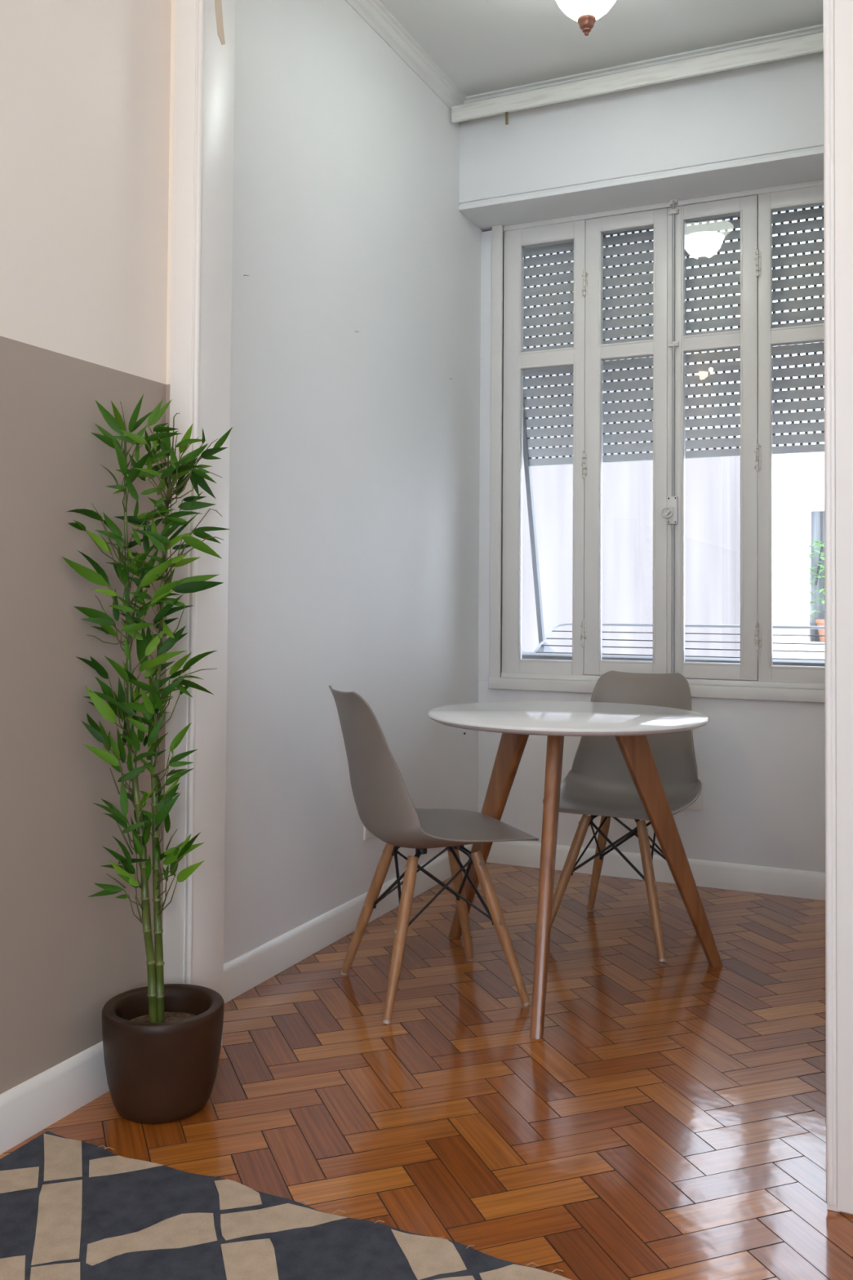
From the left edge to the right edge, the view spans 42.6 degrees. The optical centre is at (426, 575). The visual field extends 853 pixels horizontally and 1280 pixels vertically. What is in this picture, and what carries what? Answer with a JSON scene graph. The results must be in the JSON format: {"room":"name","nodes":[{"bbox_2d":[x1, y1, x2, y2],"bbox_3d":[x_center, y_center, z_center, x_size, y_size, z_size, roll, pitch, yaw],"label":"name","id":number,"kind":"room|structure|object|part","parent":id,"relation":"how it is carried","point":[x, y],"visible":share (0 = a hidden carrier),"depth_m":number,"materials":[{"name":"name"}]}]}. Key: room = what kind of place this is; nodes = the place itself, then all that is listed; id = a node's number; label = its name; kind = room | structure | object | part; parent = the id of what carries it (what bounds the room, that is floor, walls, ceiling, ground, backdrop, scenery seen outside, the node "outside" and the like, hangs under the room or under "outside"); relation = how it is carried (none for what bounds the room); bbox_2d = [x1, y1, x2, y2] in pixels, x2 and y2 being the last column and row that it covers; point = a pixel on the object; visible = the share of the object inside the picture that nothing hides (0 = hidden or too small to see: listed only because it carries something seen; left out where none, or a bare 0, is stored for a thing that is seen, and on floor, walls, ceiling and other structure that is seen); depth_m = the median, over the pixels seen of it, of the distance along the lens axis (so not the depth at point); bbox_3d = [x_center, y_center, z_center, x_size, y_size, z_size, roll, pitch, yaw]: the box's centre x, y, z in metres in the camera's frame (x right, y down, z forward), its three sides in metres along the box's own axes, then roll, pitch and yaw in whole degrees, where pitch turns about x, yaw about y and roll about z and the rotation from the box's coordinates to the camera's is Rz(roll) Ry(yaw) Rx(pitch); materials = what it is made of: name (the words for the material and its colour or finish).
{"room":"dining room","nodes":[
{"label":"dining room","id":0,"kind":"room"},
{"bbox_2d":[0,0,171,1093],"bbox_3d":[-1.513,-0.464,0.819,0.120,3.128,3.995,0,-2,25],"label":"wall","id":1,"kind":"structure","parent":0,"point":[85,85],"depth_m":2.31,"materials":[{"name":"paint"}]},
{"bbox_2d":[0,1040,109,1154],"bbox_3d":[-1.463,1.026,0.752,0.015,0.108,3.995,0,-2,25],"label":"baseboard","id":2,"kind":"structure","parent":1,"relation":"attached to","point":[33,1105],"depth_m":2.24,"materials":[{"name":"white wood"}]},
{"bbox_2d":[162,0,235,1046],"bbox_3d":[-0.546,-0.264,2.633,0.081,2.800,0.140,0,-2,25],"label":"trim","id":3,"kind":"structure","parent":1,"relation":"attached to","point":[193,922],"depth_m":2.59,"materials":[{"name":"white wood"}]},
{"bbox_2d":[223,0,484,964],"bbox_3d":[-0.226,-0.375,3.801,0.120,3.128,2.380,0,-2,25],"label":"wall","id":4,"kind":"structure","parent":0,"point":[353,509],"depth_m":3.52,"materials":[{"name":"paint"}]},
{"bbox_2d":[222,844,472,1004],"bbox_3d":[-0.214,1.117,3.649,0.015,0.098,2.065,0,-2,25],"label":"baseboard","id":5,"kind":"structure","parent":4,"relation":"attached to","point":[247,971],"depth_m":3.33,"materials":[{"name":"white wood"}]},
{"bbox_2d":[363,824,375,839],"bbox_3d":[-0.191,0.832,3.705,0.012,0.115,0.078,0,-2,25],"label":"power socket","id":6,"kind":"object","parent":4,"relation":"attached to","point":[367,834],"visible":0.15,"depth_m":3.68,"materials":[{"name":"white plastic"}]},
{"bbox_2d":[345,0,466,110],"bbox_3d":[-0.225,-1.915,3.612,0.052,0.060,1.825,0,-2,25],"label":"trim","id":7,"kind":"structure","parent":4,"relation":"attached to","point":[373,12],"depth_m":3.95,"materials":[{"name":"white paint"}]},
{"bbox_2d":[0,862,852,1279],"bbox_3d":[0.723,1.103,1.000,4.535,0.002,6.748,0,-2,25],"label":"floor","id":8,"kind":"structure","parent":0,"point":[666,1120],"depth_m":2.40,"materials":[{"name":"brown wood"}]},
{"bbox_2d":[61,394,232,1124],"bbox_3d":[-0.577,0.366,2.355,0.334,1.524,0.254,0,-2,7],"label":"bamboo","id":9,"kind":"object","parent":8,"relation":"on","point":[162,1042],"visible":1,"depth_m":2.33,"materials":[{"name":"plant"}]},
{"bbox_2d":[102,983,223,1124],"bbox_3d":[-0.563,1.022,2.336,0.254,0.212,0.254,0,-2,25],"label":"pot","id":10,"kind":"object","parent":8,"relation":"on","point":[162,1053],"depth_m":2.24,"materials":[{"name":"brown ceramic"}]},
{"bbox_2d":[0,1130,571,1279],"bbox_3d":[-0.208,1.096,1.147,1.909,0.006,1.468,0,-2,25],"label":"rug","id":11,"kind":"object","parent":8,"relation":"on","point":[70,1209],"visible":1,"depth_m":1.85,"materials":[{"name":"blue fabric"}]},
{"bbox_2d":[328,684,538,1024],"bbox_3d":[0.001,0.732,3.050,0.532,0.845,0.470,1,-2,-20],"label":"dining chair","id":12,"kind":"object","parent":8,"relation":"on","point":[384,805],"visible":1,"depth_m":2.94,"materials":[{"name":"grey plastic"}]},
{"bbox_3d":[-0.167,0.953,3.135,0.172,0.395,0.033,0,-2,24],"label":"leg","id":13,"kind":"part","parent":12,"relation":"part of","materials":[{"name":"brown wood"}]},
{"bbox_3d":[-0.091,0.861,3.039,0.013,0.175,0.228,1,-2,-32],"label":"brace rod","id":14,"kind":"part","parent":12,"relation":"part of","materials":[{"name":"black metal"}]},
{"bbox_3d":[-0.074,0.860,2.994,0.013,0.175,0.228,1,-2,-8],"label":"brace rod","id":15,"kind":"part","parent":12,"relation":"part of","materials":[{"name":"black metal"}]},
{"bbox_3d":[-0.067,0.947,2.868,0.033,0.395,0.172,0,-2,24],"label":"leg","id":16,"kind":"part","parent":12,"relation":"part of","materials":[{"name":"brown wood"}]},
{"bbox_3d":[-0.043,0.864,3.145,0.222,0.174,0.058,1,-2,-20],"label":"brace rod","id":17,"kind":"part","parent":12,"relation":"part of","materials":[{"name":"black metal"}]},
{"bbox_3d":[0.004,0.865,3.162,0.227,0.174,0.012,1,-2,-33],"label":"brace rod","id":18,"kind":"part","parent":12,"relation":"part of","materials":[{"name":"black metal"}]},
{"bbox_3d":[0.031,0.860,2.945,0.227,0.174,0.012,1,-2,-33],"label":"brace rod","id":19,"kind":"part","parent":12,"relation":"part of","materials":[{"name":"black metal"}]},
{"bbox_3d":[0.077,0.860,2.961,0.228,0.174,0.011,1,-2,-8],"label":"brace rod","id":20,"kind":"part","parent":12,"relation":"part of","materials":[{"name":"black metal"}]},
{"bbox_3d":[0.100,0.957,3.234,0.033,0.395,0.172,0,-2,24],"label":"leg","id":21,"kind":"part","parent":12,"relation":"part of","materials":[{"name":"brown wood"}]},
{"bbox_3d":[0.109,0.864,3.113,0.013,0.175,0.228,1,-2,-8],"label":"brace rod","id":22,"kind":"part","parent":12,"relation":"part of","materials":[{"name":"black metal"}]},
{"bbox_3d":[0.126,0.863,3.067,0.059,0.175,0.223,1,-2,-20],"label":"brace rod","id":23,"kind":"part","parent":12,"relation":"part of","materials":[{"name":"black metal"}]},
{"bbox_3d":[0.200,0.951,2.967,0.172,0.395,0.033,0,-2,24],"label":"leg","id":24,"kind":"part","parent":12,"relation":"part of","materials":[{"name":"brown wood"}]},
{"bbox_2d":[427,701,723,1039],"bbox_3d":[0.368,0.778,3.155,0.855,0.757,0.891,0,-2,25],"label":"dining table","id":25,"kind":"object","parent":8,"relation":"on","point":[630,724],"visible":0.98,"depth_m":3.21,"materials":[{"name":"white paint"}]},
{"bbox_3d":[0.200,0.796,3.413,0.039,0.733,0.355,2,-2,-41],"label":"leg","id":26,"kind":"part","parent":25,"relation":"part of","materials":[{"name":"brown wood"}]},
{"bbox_3d":[0.322,0.783,2.881,0.039,0.733,0.359,0,-2,15],"label":"leg","id":27,"kind":"part","parent":25,"relation":"part of","materials":[{"name":"brown wood"}]},
{"bbox_3d":[0.711,0.795,3.242,0.358,0.733,0.039,1,-2,-11],"label":"leg","id":28,"kind":"part","parent":25,"relation":"part of","materials":[{"name":"brown wood"}]},
{"bbox_2d":[542,671,702,961],"bbox_3d":[0.651,0.751,3.588,0.478,0.845,0.547,0,-2,31],"label":"dining chair","id":29,"kind":"object","parent":8,"relation":"on","point":[599,781],"visible":0.72,"depth_m":3.71,"materials":[{"name":"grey plastic"}]},
{"bbox_3d":[0.449,0.968,3.520,0.172,0.395,0.033,1,-2,-15],"label":"leg","id":30,"kind":"part","parent":29,"relation":"part of","materials":[{"name":"brown wood"}]},
{"bbox_3d":[0.540,0.881,3.607,0.058,0.174,0.222,0,-2,31],"label":"brace rod","id":31,"kind":"part","parent":29,"relation":"part of","materials":[{"name":"black metal"}]},
{"bbox_3d":[0.566,0.882,3.649,0.012,0.174,0.227,0,-2,18],"label":"brace rod","id":32,"kind":"part","parent":29,"relation":"part of","materials":[{"name":"black metal"}]},
{"bbox_3d":[0.594,0.975,3.766,0.033,0.395,0.172,1,-2,-15],"label":"leg","id":33,"kind":"part","parent":29,"relation":"part of","materials":[{"name":"brown wood"}]},
{"bbox_3d":[0.569,0.878,3.493,0.228,0.175,0.013,0,-2,18],"label":"brace rod","id":34,"kind":"part","parent":29,"relation":"part of","materials":[{"name":"black metal"}]},
{"bbox_3d":[0.611,0.877,3.469,0.223,0.175,0.059,0,-2,31],"label":"brace rod","id":35,"kind":"part","parent":29,"relation":"part of","materials":[{"name":"black metal"}]},
{"bbox_3d":[0.678,0.883,3.677,0.228,0.175,0.013,-1,-2,43],"label":"brace rod","id":36,"kind":"part","parent":29,"relation":"part of","materials":[{"name":"black metal"}]},
{"bbox_3d":[0.720,0.883,3.652,0.223,0.175,0.059,0,-2,31],"label":"brace rod","id":37,"kind":"part","parent":29,"relation":"part of","materials":[{"name":"black metal"}]},
{"bbox_3d":[0.694,0.966,3.376,0.033,0.395,0.172,1,-2,-15],"label":"leg","id":38,"kind":"part","parent":29,"relation":"part of","materials":[{"name":"brown wood"}]},
{"bbox_3d":[0.724,0.879,3.497,0.012,0.174,0.227,0,-2,18],"label":"brace rod","id":39,"kind":"part","parent":29,"relation":"part of","materials":[{"name":"black metal"}]},
{"bbox_3d":[0.749,0.881,3.539,0.011,0.174,0.228,-1,-2,43],"label":"brace rod","id":40,"kind":"part","parent":29,"relation":"part of","materials":[{"name":"black metal"}]},
{"bbox_2d":[160,0,852,1214],"bbox_3d":[1.209,-0.416,1.832,4.135,3.128,0.125,0,-2,25],"label":"wall partition","id":41,"kind":"structure","parent":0,"point":[173,2],"depth_m":2.61,"materials":[{"name":"paint"}]},
{"bbox_2d":[823,0,852,1213],"bbox_3d":[0.894,-0.425,1.974,0.322,3.108,0.138,0,-2,25],"label":"trim","id":42,"kind":"structure","parent":41,"relation":"attached to","point":[837,14],"depth_m":1.96,"materials":[{"name":"white wood"}]},
{"bbox_2d":[378,0,823,96],"bbox_3d":[0.806,-2.065,1.059,4.305,0.120,6.585,0,-2,25],"label":"ceiling","id":43,"kind":"structure","parent":0,"point":[482,46],"depth_m":3.87,"materials":[{"name":"white paint"}]},
{"bbox_2d":[555,0,615,35],"bbox_3d":[0.476,-1.776,3.245,0.296,0.347,0.296,0,-2,25],"label":"ceiling lamp","id":44,"kind":"object","parent":43,"relation":"attached to","point":[585,12],"visible":1,"depth_m":3.22,"materials":[{"name":"white glass"}]},
{"bbox_3d":[0.476,-1.729,3.243,0.296,0.148,0.296,0,-2,25],"label":"lamp shade","id":45,"kind":"part","parent":44,"relation":"part of","materials":[{"name":"white glass"}]},
{"bbox_2d":[458,51,825,872],"bbox_3d":[0.942,-0.353,4.284,1.595,3.128,0.464,0,-2,25],"label":"wall","id":46,"kind":"structure","parent":0,"point":[761,764],"depth_m":4.16,"materials":[{"name":"paint"}]},
{"bbox_2d":[451,31,823,123],"bbox_3d":[0.838,-1.837,4.063,1.578,0.061,0.106,0,-2,25],"label":"crown molding","id":47,"kind":"structure","parent":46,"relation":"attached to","point":[812,43],"depth_m":4.02,"materials":[{"name":"white paint"}]},
{"bbox_2d":[505,111,508,124],"bbox_3d":[0.313,-1.781,4.254,0.011,0.048,0.006,0,-2,25],"label":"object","id":48,"kind":"object","parent":47,"relation":"attached to","point":[506,113],"visible":1,"depth_m":4.25,"materials":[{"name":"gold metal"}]},
{"bbox_2d":[463,23,823,104],"bbox_3d":[0.847,-1.894,4.094,1.595,0.060,0.052,0,-2,25],"label":"trim","id":49,"kind":"structure","parent":46,"relation":"attached to","point":[816,28],"depth_m":4.08,"materials":[{"name":"white paint"}]},
{"bbox_2d":[486,840,825,900],"bbox_3d":[0.933,1.141,4.248,1.595,0.098,0.015,0,-2,25],"label":"baseboard","id":50,"kind":"structure","parent":46,"relation":"attached to","point":[707,873],"depth_m":4.18,"materials":[{"name":"white wood"}]},
{"bbox_2d":[488,178,825,702],"bbox_3d":[0.962,-0.514,4.327,1.484,1.968,0.138,0,-2,25],"label":"window","id":51,"kind":"structure","parent":46,"relation":"in","point":[756,677],"depth_m":4.33,"materials":[{"name":"white wood"}]},
{"bbox_3d":[0.489,-0.527,4.543,0.354,1.862,0.038,0,-2,25],"label":"fixed sash","id":52,"kind":"part","parent":51,"relation":"part of","materials":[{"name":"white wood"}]},
{"bbox_3d":[0.939,-0.247,4.267,0.052,0.046,0.025,0,-2,25],"label":"ring handle","id":53,"kind":"part","parent":51,"relation":"part of","materials":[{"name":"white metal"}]},
{"bbox_3d":[0.962,-0.255,4.276,0.042,0.108,0.020,0,-2,25],"label":"latch plate","id":54,"kind":"part","parent":51,"relation":"part of","materials":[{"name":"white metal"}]},
{"bbox_3d":[0.962,0.103,4.265,0.011,0.625,0.011,0,-2,4],"label":"latch rod","id":55,"kind":"part","parent":51,"relation":"part of","materials":[{"name":"grey metal"}]},
{"bbox_3d":[0.969,-0.882,4.291,0.011,1.165,0.011,0,-2,4],"label":"latch rod","id":56,"kind":"part","parent":51,"relation":"part of","materials":[{"name":"grey metal"}]},
{"bbox_2d":[523,204,824,652],"bbox_3d":[1.106,-0.642,4.620,1.404,2.034,0.479,0,-2,25],"label":"roller shutter","id":57,"kind":"object","parent":51,"relation":"attached to","point":[710,225],"visible":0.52,"depth_m":4.46,"materials":[{"name":"grey plastic"}]},
{"bbox_3d":[0.497,-0.569,4.906,0.050,1.894,0.466,0,-2,25],"label":"guide arm","id":58,"kind":"part","parent":57,"relation":"part of","materials":[{"name":"grey metal"}]},
{"bbox_3d":[1.433,-0.531,4.107,0.354,1.862,0.038,0,-2,25],"label":"fixed sash","id":59,"kind":"part","parent":51,"relation":"part of","materials":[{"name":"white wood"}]},
{"bbox_2d":[521,651,825,666],"bbox_3d":[1.057,0.417,4.496,1.650,0.161,0.300,0,-2,25],"label":"trim","id":60,"kind":"structure","parent":46,"relation":"attached to","point":[525,655],"depth_m":4.43,"materials":[{"name":"grey"}]},
{"bbox_2d":[532,622,824,660],"bbox_3d":[1.145,0.301,4.628,1.412,0.182,0.496,0,-2,25],"label":"drying rack","id":61,"kind":"object","parent":46,"relation":"attached to","point":[553,628],"visible":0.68,"depth_m":4.76,"materials":[{"name":"grey metal"}]},
{"bbox_2d":[685,780,702,810],"bbox_3d":[1.026,0.845,4.216,0.078,0.115,0.012,0,-2,25],"label":"power socket","id":62,"kind":"object","parent":46,"relation":"attached to","point":[697,805],"visible":0.2,"depth_m":4.20,"materials":[{"name":"white plastic"}]},
{"label":"outside","id":63,"kind":"structure","parent":0,"visible":0},
{"bbox_3d":[5.098,7.502,10.974,24.000,0.200,15.400,0,-2,25],"label":"floor","id":64,"kind":"structure","parent":63,"visible":0},
{"bbox_2d":[521,232,740,657],"bbox_3d":[0.422,0.565,9.098,4.140,13.500,0.900,0,-2,25],"label":"wall","id":65,"kind":"structure","parent":64,"relation":"on","point":[712,484],"depth_m":8.14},
{"bbox_2d":[728,431,824,659],"bbox_3d":[4.489,3.093,8.027,6.600,8.450,0.500,0,-2,25],"label":"building","id":66,"kind":"structure","parent":64,"relation":"on","point":[797,478],"depth_m":8.60,"materials":[{"name":"white paint"}]},
{"bbox_2d":[808,540,824,642],"bbox_3d":[3.160,0.115,8.563,0.471,0.812,0.380,0,-2,25],"label":"potted plant","id":67,"kind":"object","parent":66,"relation":"on","point":[820,622],"visible":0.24,"depth_m":8.59,"materials":[{"name":"green plant"}]},
{"bbox_3d":[3.177,0.432,8.602,0.224,0.180,0.224,0,-2,25],"label":"pot","id":68,"kind":"part","parent":67,"relation":"part of","materials":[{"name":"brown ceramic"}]}
]}

